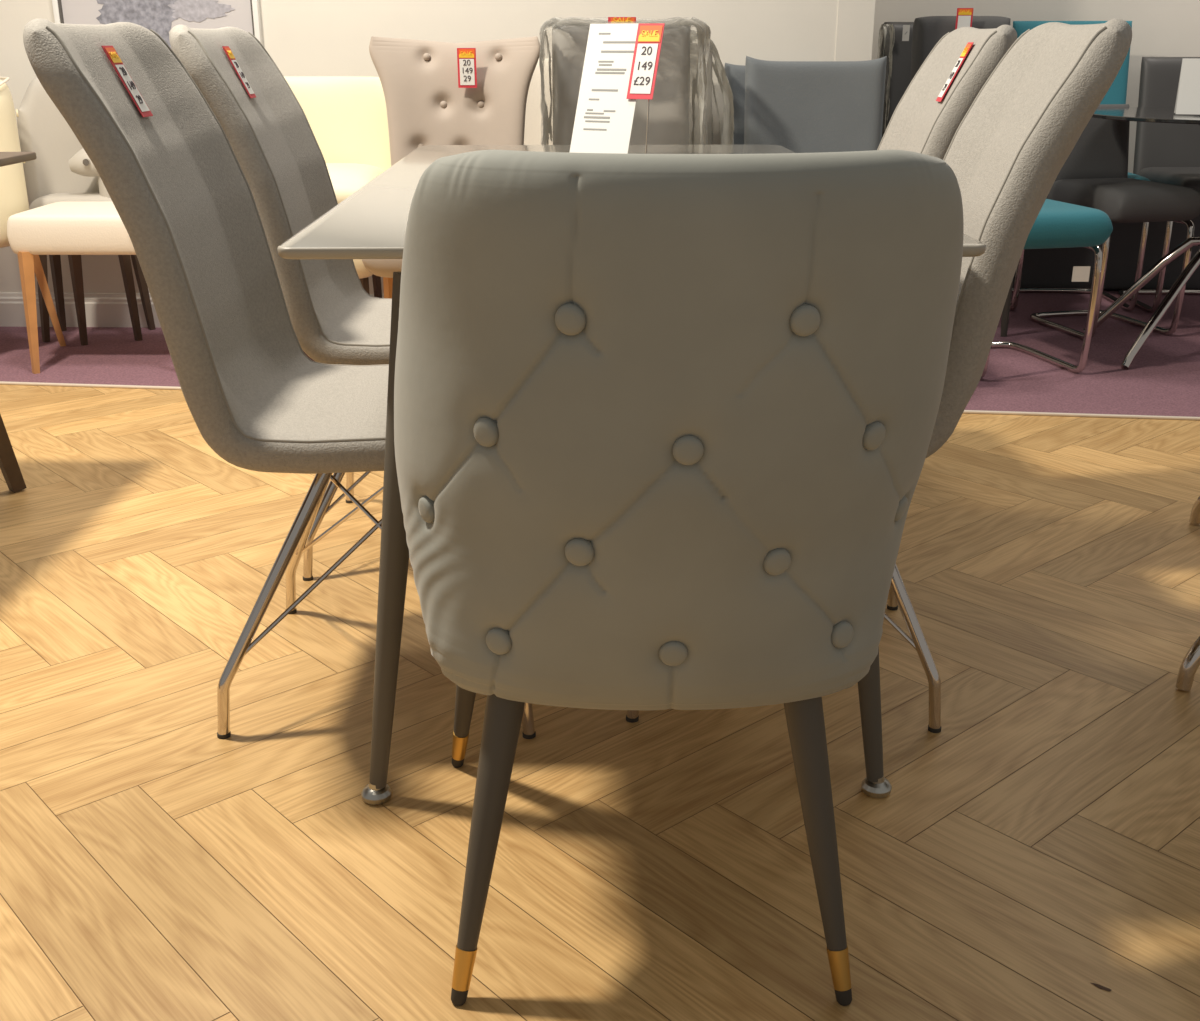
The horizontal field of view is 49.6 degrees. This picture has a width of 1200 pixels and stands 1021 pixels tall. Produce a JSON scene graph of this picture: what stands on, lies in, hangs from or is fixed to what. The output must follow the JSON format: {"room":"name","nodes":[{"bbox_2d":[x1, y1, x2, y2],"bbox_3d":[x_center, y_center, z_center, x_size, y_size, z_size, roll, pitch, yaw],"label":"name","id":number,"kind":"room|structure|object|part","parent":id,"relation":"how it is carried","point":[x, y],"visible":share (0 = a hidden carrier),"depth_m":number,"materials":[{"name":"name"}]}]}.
{"room":"store","nodes":[
{"label":"store","id":0,"kind":"room"},
{"bbox_2d":[0,0,837,293],"bbox_3d":[-1.498,-2.232,4.182,4.802,3.300,0.120,1,20,2],"label":"wall","id":1,"kind":"structure","parent":0,"point":[302,37],"depth_m":4.31,"materials":[{"name":"paint"}]},
{"bbox_2d":[52,0,262,48],"bbox_3d":[-1.468,-1.831,4.243,0.683,0.795,0.031,1,20,1],"label":"framed picture","id":2,"kind":"object","parent":1,"relation":"attached to","point":[160,16],"visible":0.45,"depth_m":4.31,"materials":[{"name":"white"}]},
{"bbox_2d":[0,292,383,326],"bbox_3d":[-1.500,-0.716,4.655,4.802,0.120,0.018,1,20,2],"label":"baseboard","id":3,"kind":"structure","parent":1,"relation":"attached to","point":[101,309],"depth_m":4.66,"materials":[{"name":"white paint"}]},
{"bbox_2d":[0,385,1199,1020],"bbox_3d":[-0.281,0.439,1.636,9.668,0.001,5.505,0,20,0],"label":"floor","id":4,"kind":"structure","parent":0,"point":[116,962],"depth_m":1.81,"materials":[{"name":"brown wood"}]},
{"bbox_2d":[0,152,36,492],"bbox_3d":[-1.620,-0.172,2.223,0.860,0.750,1.385,0,20,0],"label":"dining table","id":5,"kind":"object","parent":4,"relation":"on","point":[9,466],"visible":1,"depth_m":2.92,"materials":[{"name":"brown wood"}]},
{"bbox_3d":[-1.377,-0.364,2.795,0.056,0.726,0.192,16,25,37],"label":"leg","id":6,"kind":"part","parent":5,"relation":"part of","materials":[{"name":"brown wood"}]},
{"bbox_2d":[23,18,535,738],"bbox_3d":[-0.420,-0.210,1.967,0.650,0.996,0.465,0,20,0],"label":"upholstered dining chair","id":7,"kind":"object","parent":4,"relation":"on","point":[183,198],"visible":0.7,"depth_m":1.87,"materials":[{"name":"grey fabric"}]},
{"bbox_2d":[101,46,152,116],"bbox_3d":[-0.663,-0.603,1.826,0.047,0.095,0.042,0,20,0],"label":"ticket","id":8,"kind":"object","parent":7,"relation":"on","point":[110,51],"visible":1,"depth_m":1.82,"materials":[{"name":"red"}]},
{"bbox_3d":[-0.657,-0.594,1.829,0.031,0.063,0.033,0,20,0],"label":"price panel","id":9,"kind":"part","parent":8,"relation":"part of","materials":[{"name":"white paper"}]},
{"bbox_3d":[-0.472,0.120,1.913,0.187,0.406,0.136,0,20,0],"label":"leg","id":10,"kind":"part","parent":7,"relation":"part of","materials":[{"name":"silver metal"}]},
{"bbox_3d":[-0.470,-0.003,2.099,0.006,0.294,0.340,-8,21,-22],"label":"brace rod","id":11,"kind":"part","parent":7,"relation":"part of","materials":[{"name":"silver metal"}]},
{"bbox_3d":[-0.482,0.009,2.220,0.207,0.406,0.021,15,25,36],"label":"leg","id":12,"kind":"part","parent":7,"relation":"part of","materials":[{"name":"silver metal"}]},
{"bbox_3d":[-0.369,0.060,1.922,0.337,0.295,0.154,0,20,0],"label":"brace rod","id":13,"kind":"part","parent":7,"relation":"part of","materials":[{"name":"silver metal"}]},
{"bbox_3d":[-0.370,-0.030,2.174,0.369,0.295,0.007,9,21,22],"label":"brace rod","id":14,"kind":"part","parent":7,"relation":"part of","materials":[{"name":"silver metal"}]},
{"bbox_3d":[-0.288,0.060,1.922,0.365,0.295,0.007,9,22,23],"label":"brace rod","id":15,"kind":"part","parent":7,"relation":"part of","materials":[{"name":"silver metal"}]},
{"bbox_3d":[-0.172,0.120,1.912,0.196,0.406,0.021,17,26,39],"label":"leg","id":16,"kind":"part","parent":7,"relation":"part of","materials":[{"name":"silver metal"}]},
{"bbox_2d":[169,25,391,580],"bbox_3d":[-0.422,-0.412,2.530,0.650,0.996,0.465,0,20,0],"label":"upholstered dining chair","id":17,"kind":"object","parent":4,"relation":"on","point":[334,320],"visible":0.58,"depth_m":2.43,"materials":[{"name":"grey fabric"}]},
{"bbox_2d":[222,46,255,97],"bbox_3d":[-0.665,-0.809,2.399,0.045,0.090,0.040,0,20,0],"label":"ticket","id":18,"kind":"object","parent":17,"relation":"on","point":[227,49],"visible":1,"depth_m":2.39,"materials":[{"name":"red"}]},
{"bbox_3d":[-0.660,-0.801,2.402,0.030,0.060,0.031,0,20,0],"label":"price panel","id":19,"kind":"part","parent":18,"relation":"part of","materials":[{"name":"white paper"}]},
{"bbox_3d":[-0.474,-0.082,2.474,0.223,0.406,0.021,-13,24,-33],"label":"leg","id":20,"kind":"part","parent":17,"relation":"part of","materials":[{"name":"silver metal"}]},
{"bbox_3d":[-0.371,-0.142,2.485,0.368,0.295,0.007,-9,22,-23],"label":"brace rod","id":21,"kind":"part","parent":17,"relation":"part of","materials":[{"name":"silver metal"}]},
{"bbox_3d":[-0.484,-0.193,2.783,0.207,0.406,0.021,15,25,36],"label":"leg","id":22,"kind":"part","parent":17,"relation":"part of","materials":[{"name":"silver metal"}]},
{"bbox_2d":[0,381,1199,419],"bbox_3d":[0.150,-0.307,3.697,8.200,0.008,0.013,2,20,6],"label":"trim","id":23,"kind":"structure","parent":4,"relation":"on","point":[1,382],"depth_m":3.59,"materials":[{"name":"silver"}]},
{"bbox_2d":[277,145,985,804],"bbox_3d":[0.020,-0.208,2.327,0.810,0.750,1.556,0,20,-1],"label":"dining table","id":24,"kind":"object","parent":4,"relation":"on","point":[370,223],"visible":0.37,"depth_m":1.71,"materials":[{"name":"beige wood"}]},
{"bbox_3d":[-0.261,0.037,1.685,0.135,0.685,0.053,-12,23,-29],"label":"leg","id":25,"kind":"part","parent":24,"relation":"part of","materials":[{"name":"grey metal"}]},
{"bbox_2d":[569,23,649,153],"bbox_3d":[0.024,-0.834,2.583,0.144,0.250,0.100,9,22,24],"label":"table sign","id":26,"kind":"object","parent":24,"relation":"on","point":[604,117],"visible":0.91,"depth_m":2.59,"materials":[{"name":"white paper"}]},
{"bbox_2d":[626,23,664,99],"bbox_3d":[0.089,-0.881,2.551,0.056,0.140,0.056,9,22,24],"label":"ticket","id":27,"kind":"object","parent":26,"relation":"attached to","point":[647,49],"visible":1,"depth_m":2.55,"materials":[{"name":"red"}]},
{"bbox_3d":[0.086,-0.867,2.550,0.044,0.092,0.037,9,22,24],"label":"price panel","id":28,"kind":"part","parent":27,"relation":"part of","materials":[{"name":"white paper"}]},
{"bbox_3d":[0.334,0.032,1.699,0.135,0.685,0.053,10,22,26],"label":"leg","id":29,"kind":"part","parent":24,"relation":"part of","materials":[{"name":"grey metal"}]},
{"bbox_2d":[394,150,963,1005],"bbox_3d":[0.070,0.035,1.464,0.584,0.880,0.518,0,20,0],"label":"dining chair","id":30,"kind":"object","parent":4,"relation":"on","point":[664,424],"visible":1,"depth_m":1.20,"materials":[{"name":"grey fabric"}]},
{"bbox_3d":[-0.166,0.184,1.734,0.043,0.302,0.108,-10,22,-27],"label":"leg","id":31,"kind":"part","parent":30,"relation":"part of","materials":[{"name":"black metal"}]},
{"bbox_3d":[-0.114,0.311,1.382,0.043,0.305,0.131,10,22,26],"label":"leg","id":32,"kind":"part","parent":30,"relation":"part of","materials":[{"name":"black metal"}]},
{"bbox_3d":[0.229,0.310,1.383,0.043,0.305,0.129,-10,22,-26],"label":"leg","id":33,"kind":"part","parent":30,"relation":"part of","materials":[{"name":"black metal"}]},
{"bbox_2d":[626,18,1131,732],"bbox_3d":[0.379,-0.219,1.993,0.650,0.996,0.465,1,20,4],"label":"upholstered dining chair","id":34,"kind":"object","parent":4,"relation":"on","point":[1008,151],"visible":0.43,"depth_m":1.76,"materials":[{"name":"grey fabric"}]},
{"bbox_3d":[0.120,0.105,1.954,0.196,0.406,0.021,-15,24,-35],"label":"leg","id":35,"kind":"part","parent":34,"relation":"part of","materials":[{"name":"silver metal"}]},
{"bbox_3d":[0.442,0.001,2.242,0.223,0.406,0.021,-11,23,-29],"label":"leg","id":36,"kind":"part","parent":34,"relation":"part of","materials":[{"name":"silver metal"}]},
{"bbox_3d":[0.319,0.050,1.951,0.369,0.295,0.007,10,22,26],"label":"brace rod","id":37,"kind":"part","parent":34,"relation":"part of","materials":[{"name":"silver metal"}]},
{"bbox_3d":[0.430,0.112,1.934,0.207,0.406,0.021,17,26,39],"label":"leg","id":38,"kind":"part","parent":34,"relation":"part of","materials":[{"name":"silver metal"}]},
{"bbox_2d":[877,25,1016,159],"bbox_3d":[0.412,-0.423,2.559,0.650,0.996,0.465,1,20,3],"label":"upholstered dining chair","id":39,"kind":"object","parent":4,"relation":"on","point":[919,123],"visible":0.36,"depth_m":2.44,"materials":[{"name":"grey fabric"}]},
{"bbox_2d":[936,42,973,101],"bbox_3d":[0.655,-0.809,2.401,0.052,0.104,0.045,1,20,3],"label":"ticket","id":40,"kind":"object","parent":39,"relation":"on","point":[967,48],"visible":1,"depth_m":2.39,"materials":[{"name":"red"}]},
{"bbox_3d":[0.648,-0.800,2.405,0.034,0.069,0.035,1,20,3],"label":"price panel","id":41,"kind":"part","parent":40,"relation":"part of","materials":[{"name":"white paper"}]},
{"bbox_2d":[1091,983,1110,990],"bbox_3d":[0.545,0.518,1.414,0.020,0.001,0.014,0,20,0],"label":"trim","id":42,"kind":"structure","parent":4,"relation":"on","point":[1095,984],"depth_m":1.41,"materials":[{"name":"brown"}]},
{"bbox_2d":[1176,496,1199,690],"bbox_3d":[1.661,-0.142,2.138,1.251,0.747,1.249,7,21,19],"label":"chair","id":43,"kind":"object","parent":4,"relation":"on","point":[1190,663],"visible":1,"depth_m":2.05,"materials":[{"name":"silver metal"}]},
{"bbox_3d":[1.273,0.082,2.099,0.748,0.352,0.029,-6,21,-15],"label":"leg","id":44,"kind":"part","parent":43,"relation":"part of","materials":[{"name":"silver metal"}]},
{"bbox_3d":[1.452,-0.053,2.475,0.030,0.352,0.649,-14,24,-34],"label":"leg","id":45,"kind":"part","parent":43,"relation":"part of","materials":[{"name":"silver metal"}]},
{"bbox_2d":[0,290,1199,416],"bbox_3d":[0.150,-0.706,4.803,8.100,0.001,3.283,0,20,0],"label":"floor","id":46,"kind":"structure","parent":0,"point":[1163,379],"depth_m":4.16,"materials":[{"name":"purple carpet"}]},
{"bbox_2d":[0,77,65,346],"bbox_3d":[-2.071,-0.900,4.074,0.539,0.864,0.515,6,21,15],"label":"tub chair","id":47,"kind":"object","parent":46,"relation":"on","point":[13,191],"visible":0.67,"depth_m":4.00,"materials":[{"name":"beige fabric"}]},
{"bbox_3d":[-1.835,-0.723,4.295,0.096,0.382,0.037,-16,25,-38],"label":"leg","id":48,"kind":"part","parent":47,"relation":"part of","materials":[{"name":"brown wood"}]},
{"bbox_2d":[7,201,135,373],"bbox_3d":[-1.527,-0.904,4.064,0.506,0.878,0.430,0,20,0],"label":"chair","id":49,"kind":"object","parent":46,"relation":"on","point":[74,229],"visible":0.4,"depth_m":3.90,"materials":[{"name":"beige fabric"}]},
{"bbox_3d":[-1.734,-0.604,3.971,0.034,0.372,0.047,19,27,42],"label":"leg","id":50,"kind":"part","parent":49,"relation":"part of","materials":[{"name":"brown wood"}]},
{"bbox_3d":[-1.545,-0.887,4.070,0.470,0.118,0.400,0,20,0],"label":"seat","id":51,"kind":"part","parent":49,"relation":"part of","materials":[{"name":"beige fabric"}]},
{"bbox_3d":[-1.734,-0.732,4.327,0.034,0.372,0.047,-19,27,-42],"label":"leg","id":52,"kind":"part","parent":49,"relation":"part of","materials":[{"name":"brown wood"}]},
{"bbox_2d":[17,77,155,341],"bbox_3d":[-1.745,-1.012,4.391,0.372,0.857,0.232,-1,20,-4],"label":"armchair","id":53,"kind":"object","parent":46,"relation":"on","point":[62,170],"visible":0.34,"depth_m":4.36,"materials":[{"name":"beige fabric"}]},
{"bbox_3d":[-1.879,-0.768,4.391,0.031,0.398,0.057,16,26,38],"label":"leg","id":54,"kind":"part","parent":53,"relation":"part of","materials":[{"name":"brown wood"}]},
{"bbox_3d":[-1.893,-0.817,4.526,0.034,0.400,0.073,-18,27,-41],"label":"leg","id":55,"kind":"part","parent":53,"relation":"part of","materials":[{"name":"brown wood"}]},
{"bbox_3d":[-1.744,-1.012,4.365,0.300,0.100,0.160,-1,20,-4],"label":"seat","id":56,"kind":"part","parent":53,"relation":"part of","materials":[{"name":"beige fabric"}]},
{"bbox_3d":[-1.658,-1.161,4.299,0.115,0.108,0.181,17,26,39],"label":"arm","id":57,"kind":"part","parent":53,"relation":"part of","materials":[{"name":"beige fabric"}]},
{"bbox_3d":[-1.601,-0.775,4.409,0.057,0.398,0.031,16,25,38],"label":"leg","id":58,"kind":"part","parent":53,"relation":"part of","materials":[{"name":"brown wood"}]},
{"bbox_3d":[-1.608,-0.824,4.545,0.034,0.400,0.073,14,24,34],"label":"leg","id":59,"kind":"part","parent":53,"relation":"part of","materials":[{"name":"brown wood"}]},
{"bbox_2d":[284,76,390,297],"bbox_3d":[-0.929,-0.892,4.052,0.696,0.862,0.630,-1,20,-4],"label":"tub chair","id":60,"kind":"object","parent":46,"relation":"on","point":[346,116],"visible":0.11,"depth_m":4.16,"materials":[{"name":"beige fabric"}]},
{"bbox_2d":[326,163,383,203],"bbox_3d":[-0.926,-0.982,3.973,0.540,0.130,0.540,-1,20,-4],"label":"seat cushion","id":61,"kind":"object","parent":60,"relation":"on","point":[346,178],"depth_m":3.80,"materials":[{"name":"beige fabric"}]},
{"bbox_3d":[-0.926,-0.839,4.034,0.520,0.180,0.520,-1,20,-4],"label":"seat","id":62,"kind":"part","parent":60,"relation":"part of","materials":[{"name":"beige fabric"}]},
{"bbox_3d":[-0.715,-0.578,3.983,0.025,0.317,0.021,16,26,38],"label":"leg","id":63,"kind":"part","parent":60,"relation":"part of","materials":[{"name":"brown wood"}]},
{"bbox_3d":[-0.739,-0.707,4.340,0.029,0.320,0.069,3,20,8],"label":"leg","id":64,"kind":"part","parent":60,"relation":"part of","materials":[{"name":"brown wood"}]},
{"bbox_2d":[362,36,539,298],"bbox_3d":[-0.405,-0.802,3.627,0.479,0.980,0.488,0,20,0],"label":"chair","id":65,"kind":"object","parent":46,"relation":"on","point":[425,104],"visible":0.39,"depth_m":3.66,"materials":[{"name":"fabric"}]},
{"bbox_3d":[-0.405,-0.738,3.635,0.460,0.120,0.460,0,20,0],"label":"seat","id":66,"kind":"part","parent":65,"relation":"part of","materials":[{"name":"fabric"}]},
{"bbox_3d":[-0.574,-0.470,3.592,0.027,0.377,0.024,-19,27,-42],"label":"leg","id":67,"kind":"part","parent":65,"relation":"part of","materials":[{"name":"brown wood"}]},
{"bbox_3d":[-0.405,-1.063,3.697,0.479,0.536,0.178,0,20,0],"label":"backrest","id":68,"kind":"part","parent":65,"relation":"part of","materials":[{"name":"fabric"}]},
{"bbox_2d":[457,48,476,87],"bbox_3d":[-0.370,-1.232,3.618,0.052,0.105,0.008,0,20,0],"label":"ticket","id":69,"kind":"object","parent":65,"relation":"attached to","point":[466,57],"visible":1,"depth_m":3.62,"materials":[{"name":"red"}]},
{"bbox_3d":[-0.370,-1.222,3.622,0.041,0.069,0.004,0,20,0],"label":"price panel","id":70,"kind":"part","parent":69,"relation":"part of","materials":[{"name":"white paper"}]},
{"bbox_2d":[524,58,552,144],"bbox_3d":[-0.140,-0.927,4.066,0.360,0.917,0.400,0,20,0],"label":"chair","id":71,"kind":"object","parent":46,"relation":"on","point":[532,133],"visible":0.02,"depth_m":4.07,"materials":[{"name":"beige fabric"}]},
{"bbox_2d":[552,25,690,144],"bbox_3d":[0.060,-0.824,3.645,0.392,1.009,0.497,0,20,0],"label":"dining chair","id":72,"kind":"object","parent":46,"relation":"on","point":[669,106],"visible":0.19,"depth_m":3.67,"materials":[{"name":"grey fabric"}]},
{"bbox_2d":[539,17,710,144],"bbox_3d":[0.065,-1.105,3.640,0.474,0.516,0.280,0,20,0],"label":"plastic wrap","id":73,"kind":"object","parent":72,"relation":"on","point":[703,30],"visible":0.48,"depth_m":3.63,"materials":[{"name":"white"}]},
{"bbox_2d":[608,17,635,23],"bbox_3d":[0.059,-1.291,3.499,0.075,0.070,0.005,0,20,0],"label":"ticket","id":74,"kind":"object","parent":73,"relation":"on","point":[617,20],"visible":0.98,"depth_m":3.49,"materials":[{"name":"red paper"}]},
{"bbox_2d":[689,43,712,144],"bbox_3d":[0.214,-0.971,4.123,0.324,0.962,0.495,-1,20,-4],"label":"dining chair","id":75,"kind":"object","parent":46,"relation":"on","point":[693,46],"visible":0.05,"depth_m":4.16,"materials":[{"name":"beige fabric"}]},
{"bbox_2d":[690,30,733,144],"bbox_3d":[0.215,-1.252,4.119,0.413,0.508,0.259,-1,20,-4],"label":"plastic wrap","id":76,"kind":"object","parent":75,"relation":"on","point":[727,136],"visible":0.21,"depth_m":4.11,"materials":[{"name":"white"}]},
{"bbox_2d":[724,63,744,144],"bbox_3d":[0.570,-0.972,4.215,0.338,0.902,0.510,1,20,2],"label":"dining chair","id":77,"kind":"object","parent":46,"relation":"on","point":[735,74],"visible":0.03,"depth_m":4.26,"materials":[{"name":"grey fabric"}]},
{"bbox_2d":[744,56,886,152],"bbox_3d":[0.618,-0.815,3.741,0.408,0.928,0.511,1,20,3],"label":"dining chair","id":78,"kind":"object","parent":46,"relation":"on","point":[796,106],"visible":0.33,"depth_m":3.79,"materials":[{"name":"grey fabric"}]},
{"bbox_2d":[881,22,913,137],"bbox_3d":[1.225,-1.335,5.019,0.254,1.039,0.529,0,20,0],"label":"dining chair","id":79,"kind":"object","parent":46,"relation":"on","point":[900,78],"visible":0.11,"depth_m":5.04,"materials":[{"name":"grey leather"}]},
{"bbox_2d":[878,24,894,131],"bbox_3d":[1.105,-1.657,5.079,0.052,0.458,0.118,0,20,0],"label":"plastic wrap","id":80,"kind":"object","parent":79,"relation":"hanging from","point":[883,26],"visible":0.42,"depth_m":5.01,"materials":[{"name":"white"}]},
{"bbox_2d":[902,25,909,40],"bbox_3d":[1.173,-1.831,4.984,0.026,0.058,0.002,0,20,0],"label":"paper label","id":81,"kind":"object","parent":79,"relation":"attached to","point":[906,28],"visible":1,"depth_m":4.98,"materials":[{"name":"white paper"}]},
{"bbox_2d":[910,16,1012,336],"bbox_3d":[1.275,-1.171,4.547,0.338,1.052,0.530,0,20,0],"label":"dining chair","id":82,"kind":"object","parent":46,"relation":"on","point":[928,30],"visible":0.15,"depth_m":4.54,"materials":[{"name":"grey fabric"}]},
{"bbox_3d":[1.275,-1.447,4.638,0.338,0.595,0.172,0,20,0],"label":"backrest","id":83,"kind":"part","parent":82,"relation":"part of","materials":[{"name":"grey fabric"}]},
{"bbox_2d":[955,8,973,29],"bbox_3d":[1.258,-1.688,4.493,0.056,0.090,0.007,0,20,0],"label":"ticket","id":84,"kind":"object","parent":82,"relation":"attached to","point":[964,16],"visible":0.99,"depth_m":4.49,"materials":[{"name":"red"}]},
{"bbox_3d":[1.258,-1.680,4.496,0.044,0.059,0.004,0,20,0],"label":"price panel","id":85,"kind":"part","parent":84,"relation":"part of","materials":[{"name":"white paper"}]},
{"bbox_3d":[1.400,-0.790,4.466,0.037,0.386,0.038,0,20,0],"label":"leg","id":86,"kind":"part","parent":82,"relation":"part of","materials":[{"name":"black metal"}]},
{"bbox_2d":[981,38,1112,377],"bbox_3d":[1.272,-0.925,3.973,0.356,0.976,0.534,-4,20,-12],"label":"chair","id":87,"kind":"object","parent":46,"relation":"on","point":[1058,224],"visible":0.23,"depth_m":3.77,"materials":[{"name":"teal fabric"}]},
{"bbox_3d":[1.271,-0.657,4.074,0.356,0.402,0.449,-4,20,-12],"label":"sled frame","id":88,"kind":"part","parent":87,"relation":"part of","materials":[{"name":"silver metal"}]},
{"bbox_3d":[1.282,-0.877,3.947,0.344,0.110,0.450,-4,20,-12],"label":"seat","id":89,"kind":"part","parent":87,"relation":"part of","materials":[{"name":"teal fabric"}]},
{"bbox_2d":[1072,266,1090,281],"bbox_3d":[1.417,-0.697,3.830,0.050,0.045,0.001,0,20,0],"label":"paper label","id":90,"kind":"object","parent":87,"relation":"hanging from","point":[1080,273],"visible":1,"depth_m":3.83,"materials":[{"name":"white paper"}]},
{"bbox_2d":[1010,21,1149,310],"bbox_3d":[1.801,-1.306,4.934,0.462,1.041,0.539,1,20,3],"label":"chair","id":91,"kind":"object","parent":46,"relation":"on","point":[1117,93],"visible":0.2,"depth_m":4.99,"materials":[{"name":"teal fabric"}]},
{"bbox_3d":[1.812,-1.577,5.049,0.450,0.610,0.137,1,20,3],"label":"backrest","id":92,"kind":"part","parent":91,"relation":"part of","materials":[{"name":"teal fabric"}]},
{"bbox_3d":[1.801,-1.006,5.044,0.462,0.402,0.449,1,20,3],"label":"sled frame","id":93,"kind":"part","parent":91,"relation":"part of","materials":[{"name":"silver metal"}]},
{"bbox_3d":[1.799,-1.226,4.915,0.450,0.110,0.450,1,20,3],"label":"seat","id":94,"kind":"part","parent":91,"relation":"part of","materials":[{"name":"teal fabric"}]},
{"bbox_2d":[1012,215,1199,289],"bbox_3d":[2.250,-1.141,5.329,1.400,0.450,0.180,0,20,0],"label":"wall","id":95,"kind":"structure","parent":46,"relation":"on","point":[1047,267],"depth_m":5.28,"materials":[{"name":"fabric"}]},
{"bbox_2d":[1030,104,1199,339],"bbox_3d":[1.786,-1.006,4.521,0.342,0.756,0.519,-5,20,-13],"label":"chair","id":96,"kind":"object","parent":46,"relation":"on","point":[1094,174],"visible":0.73,"depth_m":4.47,"materials":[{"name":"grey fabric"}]},
{"bbox_3d":[1.736,-1.280,4.639,0.330,0.320,0.098,-5,20,-13],"label":"backrest","id":97,"kind":"part","parent":96,"relation":"part of","materials":[{"name":"grey fabric"}]},
{"bbox_3d":[1.784,-0.846,4.591,0.342,0.407,0.449,-5,20,-13],"label":"sled frame","id":98,"kind":"part","parent":96,"relation":"part of","materials":[{"name":"silver metal"}]},
{"bbox_3d":[1.795,-1.068,4.463,0.330,0.110,0.450,-5,20,-13],"label":"seat","id":99,"kind":"part","parent":96,"relation":"part of","materials":[{"name":"grey fabric"}]},
{"bbox_2d":[1083,107,1199,368],"bbox_3d":[2.070,-0.934,4.340,0.950,0.749,0.950,0,20,0],"label":"pedestal table","id":100,"kind":"object","parent":46,"relation":"on","point":[1139,114],"visible":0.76,"depth_m":4.22,"materials":[{"name":"silver glass"}]},
{"bbox_3d":[1.870,-0.769,4.465,0.360,0.355,0.032,6,21,16],"label":"leg","id":101,"kind":"part","parent":100,"relation":"part of","materials":[{"name":"silver metal"}]},
{"bbox_3d":[1.842,-0.673,4.197,0.580,0.355,0.032,-18,27,-41],"label":"leg","id":102,"kind":"part","parent":100,"relation":"part of","materials":[{"name":"silver metal"}]},
{"bbox_2d":[1174,58,1199,114],"bbox_3d":[1.882,-1.331,4.081,0.120,0.166,0.096,7,21,19],"label":"table sign","id":103,"kind":"object","parent":100,"relation":"on","point":[1188,93],"visible":1,"depth_m":4.07,"materials":[{"name":"white paper"}]},
{"bbox_2d":[1117,57,1199,312],"bbox_3d":[2.280,-1.230,4.914,0.412,0.911,0.529,0,20,0],"label":"chair","id":104,"kind":"object","parent":46,"relation":"on","point":[1167,153],"visible":0.58,"depth_m":5.00,"materials":[{"name":"grey fabric"}]},
{"bbox_3d":[2.280,-0.995,5.005,0.412,0.407,0.449,0,20,0],"label":"sled frame","id":105,"kind":"part","parent":104,"relation":"part of","materials":[{"name":"silver metal"}]},
{"bbox_3d":[2.280,-1.504,5.033,0.400,0.475,0.119,0,20,0],"label":"backrest","id":106,"kind":"part","parent":104,"relation":"part of","materials":[{"name":"grey leather"}]},
{"bbox_3d":[2.280,-1.217,4.876,0.400,0.110,0.450,0,20,0],"label":"seat","id":107,"kind":"part","parent":104,"relation":"part of","materials":[{"name":"grey leather"}]},
{"bbox_2d":[835,0,874,60],"bbox_3d":[0.840,-2.376,4.582,0.120,3.300,1.108,0,20,0],"label":"wall","id":108,"kind":"structure","parent":0,"point":[855,20],"depth_m":4.28,"materials":[{"name":"paint"}]},
{"bbox_2d":[871,0,1199,172],"bbox_3d":[2.551,-2.534,5.024,3.300,3.300,0.120,0,20,1],"label":"wall","id":109,"kind":"structure","parent":0,"point":[1160,28],"depth_m":5.18,"materials":[{"name":"paint"}]}
]}

